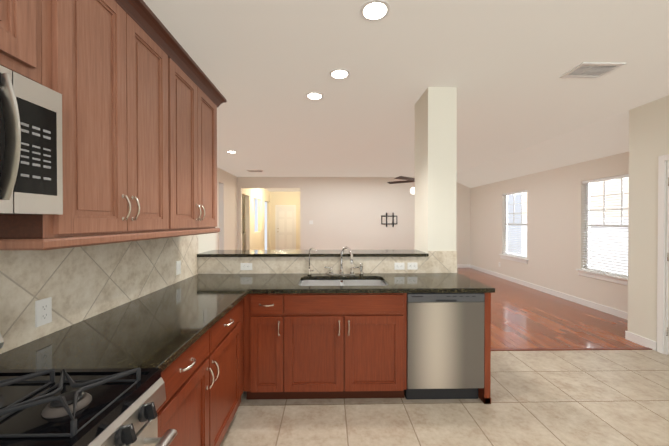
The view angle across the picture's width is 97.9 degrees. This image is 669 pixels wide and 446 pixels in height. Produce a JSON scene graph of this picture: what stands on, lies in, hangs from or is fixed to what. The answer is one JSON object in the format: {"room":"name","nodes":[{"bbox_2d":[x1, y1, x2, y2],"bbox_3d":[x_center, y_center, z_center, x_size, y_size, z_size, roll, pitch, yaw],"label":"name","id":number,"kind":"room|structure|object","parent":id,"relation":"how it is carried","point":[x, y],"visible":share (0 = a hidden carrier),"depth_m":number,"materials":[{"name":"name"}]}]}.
{"room":"kitchen","nodes":[
{"label":"kitchen","id":0,"kind":"room"},
{"bbox_2d":[198,227,215,253],"bbox_3d":[-1.367,0.040,0.964,0.120,2.770,4.770,0,0,-1],"label":"wall","id":1,"kind":"structure","parent":0,"point":[206,242],"depth_m":3.08,"materials":[{"name":"beige paint"}]},
{"bbox_2d":[0,0,55,87],"bbox_3d":[-1.138,-0.779,0.767,0.329,0.610,0.445,0,0,-1],"label":"upper cabinet","id":2,"kind":"object","parent":1,"relation":"attached to","point":[27,27],"depth_m":0.94,"materials":[{"name":"brown wood"}]},
{"bbox_2d":[0,65,62,214],"bbox_3d":[-1.071,-0.233,0.616,0.457,0.410,0.754,0,0,-1],"label":"microwave","id":3,"kind":"object","parent":2,"relation":"attached to","point":[31,175],"visible":1,"depth_m":0.89,"materials":[{"name":"grey metal"}]},
{"bbox_2d":[0,0,179,243],"bbox_3d":[-1.150,-0.520,1.410,0.329,1.138,0.833,0,0,-1],"label":"upper cabinet","id":4,"kind":"object","parent":1,"relation":"attached to","point":[143,98],"depth_m":1.31,"materials":[{"name":"brown wood"}]},
{"bbox_2d":[0,231,197,353],"bbox_3d":[-1.311,0.285,1.362,0.006,0.472,3.020,0,0,-1],"label":"backsplash","id":5,"kind":"structure","parent":1,"relation":"attached to","point":[78,284],"depth_m":1.51,"materials":[{"name":"tile"}]},
{"bbox_2d":[35,297,51,326],"bbox_3d":[-1.303,0.397,1.310,0.008,0.115,0.070,0,0,-1],"label":"outlet","id":6,"kind":"object","parent":5,"relation":"attached to","point":[43,311],"visible":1,"depth_m":1.30,"materials":[{"name":"white plastic"}]},
{"bbox_2d":[176,260,180,274],"bbox_3d":[-1.324,0.378,2.486,0.009,0.115,0.070,0,0,-1],"label":"light switch","id":7,"kind":"object","parent":5,"relation":"attached to","point":[178,267],"visible":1,"depth_m":2.48,"materials":[{"name":"white plastic"}]},
{"bbox_2d":[180,52,219,231],"bbox_3d":[-1.163,-0.525,2.099,0.329,1.138,0.833,0,0,-1],"label":"upper cabinet","id":8,"kind":"object","parent":1,"relation":"attached to","point":[199,102],"depth_m":2.12,"materials":[{"name":"brown wood"}]},
{"bbox_2d":[198,251,456,273],"bbox_3d":[-0.052,0.405,2.964,2.568,0.260,0.146,0,0,-1],"label":"backsplash","id":9,"kind":"structure","parent":1,"relation":"attached to","point":[439,262],"depth_m":2.89,"materials":[{"name":"tile"}]},
{"bbox_2d":[241,263,251,269],"bbox_3d":[-0.861,0.424,2.872,0.115,0.070,0.008,0,0,-1],"label":"outlet","id":10,"kind":"object","parent":9,"relation":"attached to","point":[246,266],"visible":1,"depth_m":2.87,"materials":[{"name":"white plastic"}]},
{"bbox_2d":[197,250,428,256],"bbox_3d":[-0.205,0.311,3.066,2.278,0.030,0.415,0,0,-1],"label":"bar","id":11,"kind":"object","parent":9,"relation":"on","point":[318,253],"visible":0.94,"depth_m":2.89,"materials":[{"name":"stone"}]},
{"bbox_2d":[394,263,404,269],"bbox_3d":[0.653,0.424,2.900,0.100,0.070,0.008,0,0,-1],"label":"outlet","id":12,"kind":"object","parent":9,"relation":"attached to","point":[399,266],"visible":1,"depth_m":2.90,"materials":[{"name":"white plastic"}]},
{"bbox_2d":[407,262,417,269],"bbox_3d":[0.783,0.424,2.902,0.100,0.070,0.008,0,0,-1],"label":"outlet","id":13,"kind":"object","parent":9,"relation":"attached to","point":[412,266],"visible":1,"depth_m":2.90,"materials":[{"name":"white plastic"}]},
{"bbox_2d":[216,167,239,249],"bbox_3d":[-2.914,-0.001,6.007,0.150,2.770,5.610,0,0,-1],"label":"wall","id":14,"kind":"structure","parent":0,"point":[228,185],"depth_m":8.04,"materials":[{"name":"beige paint"}]},
{"bbox_2d":[242,188,299,249],"bbox_3d":[-2.272,-0.042,11.154,2.660,2.770,4.400,0,0,-1],"label":"wall","id":15,"kind":"structure","parent":0,"point":[252,239],"depth_m":11.87,"materials":[{"name":"beige paint"}]},
{"bbox_2d":[275,205,295,249],"bbox_3d":[-2.189,0.246,13.203,0.934,2.160,0.070,0,0,-1],"label":"hall door","id":16,"kind":"structure","parent":15,"relation":"in","point":[285,228],"depth_m":13.21,"materials":[{"name":"white wood"}]},
{"bbox_2d":[240,177,467,263],"bbox_3d":[0.633,-0.024,8.947,7.350,2.770,0.120,0,0,-1],"label":"wall","id":17,"kind":"structure","parent":0,"point":[342,212],"depth_m":8.89,"materials":[{"name":"beige paint"}]},
{"bbox_2d":[381,213,396,226],"bbox_3d":[1.694,-0.109,8.885,0.490,0.440,0.040,0,0,-1],"label":"bracket","id":18,"kind":"object","parent":17,"relation":"attached to","point":[392,216],"visible":0.98,"depth_m":8.89,"materials":[{"name":"black metal"}]},
{"bbox_2d":[457,264,469,267],"bbox_3d":[1.569,1.311,8.907,5.180,0.100,0.013,0,0,-1],"label":"baseboard","id":19,"kind":"structure","parent":17,"relation":"attached to","point":[458,265],"depth_m":8.95,"materials":[{"name":"white wood"}]},
{"bbox_2d":[143,0,668,191],"bbox_3d":[0.248,-1.193,5.920,8.230,0.384,14.940,0,0,-1],"label":"ceiling","id":20,"kind":"structure","parent":0,"point":[502,66],"depth_m":2.71,"materials":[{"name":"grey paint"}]},
{"bbox_2d":[247,170,263,171],"bbox_3d":[-2.091,-1.394,7.756,0.400,0.010,0.260,0,0,-1],"label":"ceiling vent","id":21,"kind":"object","parent":20,"relation":"in","point":[255,171],"visible":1,"depth_m":7.79,"materials":[{"name":"white metal"}]},
{"bbox_2d":[306,92,322,99],"bbox_3d":[-0.206,-1.359,3.110,0.190,0.007,0.190,0,0,-1],"label":"recessed light","id":22,"kind":"object","parent":20,"relation":"in","point":[314,96],"visible":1,"depth_m":3.11,"materials":[{"name":"white"}]},
{"bbox_2d":[329,69,349,79],"bbox_3d":[0.053,-1.355,2.644,0.190,0.007,0.190,0,0,-1],"label":"recessed light","id":23,"kind":"object","parent":20,"relation":"in","point":[339,74],"visible":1,"depth_m":2.64,"materials":[{"name":"white"}]},
{"bbox_2d":[360,0,389,21],"bbox_3d":[0.261,-1.349,1.848,0.190,0.007,0.190,0,0,-1],"label":"recessed light","id":24,"kind":"object","parent":20,"relation":"in","point":[374,10],"visible":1,"depth_m":1.84,"materials":[{"name":"white"}]},
{"bbox_2d":[387,176,414,193],"bbox_3d":[1.740,-0.976,5.699,1.274,0.814,1.340,0,0,-1],"label":"ceiling fan","id":25,"kind":"object","parent":20,"relation":"hanging from","point":[408,180],"visible":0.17,"depth_m":5.61,"materials":[{"name":"brown metal"}]},
{"bbox_2d":[559,62,625,77],"bbox_3d":[2.279,-1.353,2.580,0.370,0.010,0.250,0,0,-1],"label":"ceiling vent","id":26,"kind":"object","parent":20,"relation":"in","point":[591,69],"visible":0.98,"depth_m":2.57,"materials":[{"name":"white metal"}]},
{"bbox_2d":[414,87,456,252],"bbox_3d":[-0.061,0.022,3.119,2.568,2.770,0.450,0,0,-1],"label":"wall column","id":27,"kind":"structure","parent":0,"point":[435,161],"depth_m":2.91,"materials":[{"name":"beige paint"}]},
{"bbox_2d":[220,350,668,445],"bbox_3d":[1.151,1.451,0.854,5.150,0.050,4.735,0,0,-1],"label":"floor","id":28,"kind":"structure","parent":0,"point":[584,398],"depth_m":2.18,"materials":[{"name":"tile"}]},
{"bbox_2d":[0,332,176,445],"bbox_3d":[-0.905,0.848,0.627,0.776,1.160,0.752,0,0,-1],"label":"gas range","id":29,"kind":"object","parent":28,"relation":"on","point":[83,407],"visible":1,"depth_m":0.83,"materials":[{"name":"grey metal"}]},
{"bbox_2d":[156,298,243,445],"bbox_3d":[-0.988,0.981,1.565,0.646,0.878,1.112,0,0,-1],"label":"base cabinet","id":30,"kind":"object","parent":28,"relation":"on","point":[202,376],"visible":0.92,"depth_m":1.48,"materials":[{"name":"brown wood"}]},
{"bbox_2d":[0,285,251,371],"bbox_3d":[-0.973,0.523,1.604,0.677,0.035,1.200,0,0,-1],"label":"countertop","id":31,"kind":"structure","parent":30,"relation":"on","point":[164,328],"depth_m":1.34,"materials":[{"name":"stone"}]},
{"bbox_2d":[244,294,303,399],"bbox_3d":[-0.512,0.973,2.564,0.387,0.878,0.645,0,0,-1],"label":"base cabinet","id":32,"kind":"object","parent":28,"relation":"on","point":[269,319],"depth_m":2.25,"materials":[{"name":"brown wood"}]},
{"bbox_2d":[172,274,267,284],"bbox_3d":[-0.982,0.516,2.519,0.687,0.035,0.390,0,0,-1],"label":"countertop","id":33,"kind":"structure","parent":32,"relation":"on","point":[199,279],"depth_m":2.59,"materials":[{"name":"stone"}]},
{"bbox_2d":[252,273,494,293],"bbox_3d":[-0.043,0.515,2.556,2.572,0.035,0.671,0,0,-1],"label":"countertop","id":34,"kind":"structure","parent":32,"relation":"on","point":[395,282],"depth_m":2.38,"materials":[{"name":"stone"}]},
{"bbox_2d":[307,248,315,274],"bbox_3d":[-0.210,0.363,2.787,0.089,0.265,0.082,0,0,-1],"label":"filter faucet","id":35,"kind":"object","parent":34,"relation":"on","point":[309,271],"visible":1,"depth_m":2.80,"materials":[{"name":"white metal"}]},
{"bbox_2d":[324,246,358,274],"bbox_3d":[0.076,0.355,2.736,0.338,0.281,0.210,0,0,-1],"label":"faucet","id":36,"kind":"object","parent":34,"relation":"on","point":[341,272],"visible":1,"depth_m":2.80,"materials":[{"name":"silver metal"}]},
{"bbox_2d":[300,280,385,285],"bbox_3d":[0.077,0.628,2.543,0.795,0.188,0.455,0,0,-1],"label":"undermount sink","id":37,"kind":"object","parent":34,"relation":"in","point":[343,283],"visible":0.15,"depth_m":2.74,"materials":[{"name":"silver metal"}]},
{"bbox_2d":[359,263,362,274],"bbox_3d":[0.265,0.439,2.818,0.039,0.112,0.040,0,0,-1],"label":"sprayer","id":38,"kind":"object","parent":34,"relation":"on","point":[361,268],"visible":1,"depth_m":2.81,"materials":[{"name":"silver metal"}]},
{"bbox_2d":[296,296,403,398],"bbox_3d":[0.075,1.072,2.517,0.921,0.680,0.525,0,0,-1],"label":"base cabinet","id":39,"kind":"object","parent":28,"relation":"on","point":[325,345],"depth_m":2.26,"materials":[{"name":"brown wood"}]},
{"bbox_2d":[404,293,484,399],"bbox_3d":[0.869,0.974,2.574,0.603,0.875,0.609,0,0,-1],"label":"dishwasher","id":40,"kind":"object","parent":28,"relation":"on","point":[445,345],"visible":0.85,"depth_m":2.27,"materials":[{"name":"grey metal"}]},
{"bbox_2d":[478,293,490,403],"bbox_3d":[1.199,0.973,2.596,0.054,0.878,0.641,0,0,-1],"label":"cabinet end panel","id":41,"kind":"object","parent":28,"relation":"on","point":[484,393],"visible":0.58,"depth_m":2.28,"materials":[{"name":"brown wood"}]},
{"bbox_2d":[468,152,628,312],"bbox_3d":[4.299,-0.002,6.178,0.120,2.770,5.530,0,0,-1],"label":"wall","id":42,"kind":"structure","parent":0,"point":[555,197],"depth_m":5.71,"materials":[{"name":"beige paint"}]},
{"bbox_2d":[499,192,528,263],"bbox_3d":[4.262,0.067,6.848,0.160,1.620,1.030,0,0,-1],"label":"window","id":43,"kind":"structure","parent":42,"relation":"in","point":[516,259],"depth_m":6.98,"materials":[{"name":"white wood"}]},
{"bbox_2d":[502,190,526,258],"bbox_3d":[4.264,0.017,6.848,0.050,1.516,0.922,0,0,-1],"label":"window blind","id":44,"kind":"object","parent":43,"relation":"attached to","point":[517,192],"visible":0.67,"depth_m":6.82,"materials":[{"name":"white plastic"}]},
{"bbox_2d":[470,265,627,319],"bbox_3d":[4.231,1.332,6.252,0.012,0.100,5.419,0,0,-1],"label":"baseboard","id":45,"kind":"structure","parent":42,"relation":"attached to","point":[609,310],"depth_m":5.38,"materials":[{"name":"white wood"}]},
{"bbox_2d":[576,177,628,284],"bbox_3d":[4.304,0.086,4.559,0.160,1.620,1.030,0,0,-1],"label":"window","id":46,"kind":"structure","parent":42,"relation":"in","point":[611,278],"depth_m":4.71,"materials":[{"name":"white"}]},
{"bbox_2d":[582,174,628,277],"bbox_3d":[4.306,0.036,4.558,0.050,1.516,0.922,0,0,-1],"label":"window blind","id":47,"kind":"object","parent":46,"relation":"attached to","point":[625,176],"visible":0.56,"depth_m":4.59,"materials":[{"name":"white plastic"}]},
{"bbox_2d":[457,268,643,348],"bbox_3d":[0.255,1.391,8.309,8.130,0.050,10.205,0,0,-1],"label":"floor","id":48,"kind":"structure","parent":0,"point":[522,316],"depth_m":4.16,"materials":[{"name":"brown wood"}]},
{"bbox_2d":[491,347,651,350],"bbox_3d":[1.108,1.403,3.224,4.910,0.008,0.045,0,0,-1],"label":"threshold","id":49,"kind":"object","parent":48,"relation":"on","point":[552,349],"depth_m":3.24,"materials":[{"name":"brown wood"}]},
{"bbox_2d":[628,96,668,353],"bbox_3d":[3.662,0.039,1.096,0.120,2.770,4.850,0,0,-1],"label":"wall","id":50,"kind":"structure","parent":0,"point":[648,134],"depth_m":3.34,"materials":[{"name":"beige paint"}]},
{"bbox_2d":[626,331,656,350],"bbox_3d":[3.554,1.356,3.361,0.012,0.100,0.298,0,0,-1],"label":"baseboard","id":51,"kind":"structure","parent":50,"relation":"attached to","point":[641,340],"depth_m":3.36,"materials":[{"name":"white wood"}]},
{"bbox_2d":[657,154,668,354],"bbox_3d":[3.623,0.340,2.738,0.136,2.142,0.914,0,0,-1],"label":"door frame","id":52,"kind":"structure","parent":50,"relation":"attached to","point":[662,276],"depth_m":3.15,"materials":[{"name":"white"}]},
{"bbox_2d":[666,178,668,353],"bbox_3d":[3.595,0.378,2.740,0.049,2.050,0.755,0,0,-1],"label":"pantry door","id":53,"kind":"structure","parent":50,"relation":"in","point":[668,300],"depth_m":3.12,"materials":[{"name":"white wood"}]},
{"label":"outside","id":54,"kind":"structure","parent":0,"visible":0},
{"bbox_2d":[521,178,628,273],"bbox_3d":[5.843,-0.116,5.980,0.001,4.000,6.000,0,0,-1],"label":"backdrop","id":55,"kind":"structure","parent":54,"point":[608,203],"depth_m":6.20,"materials":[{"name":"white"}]}
]}

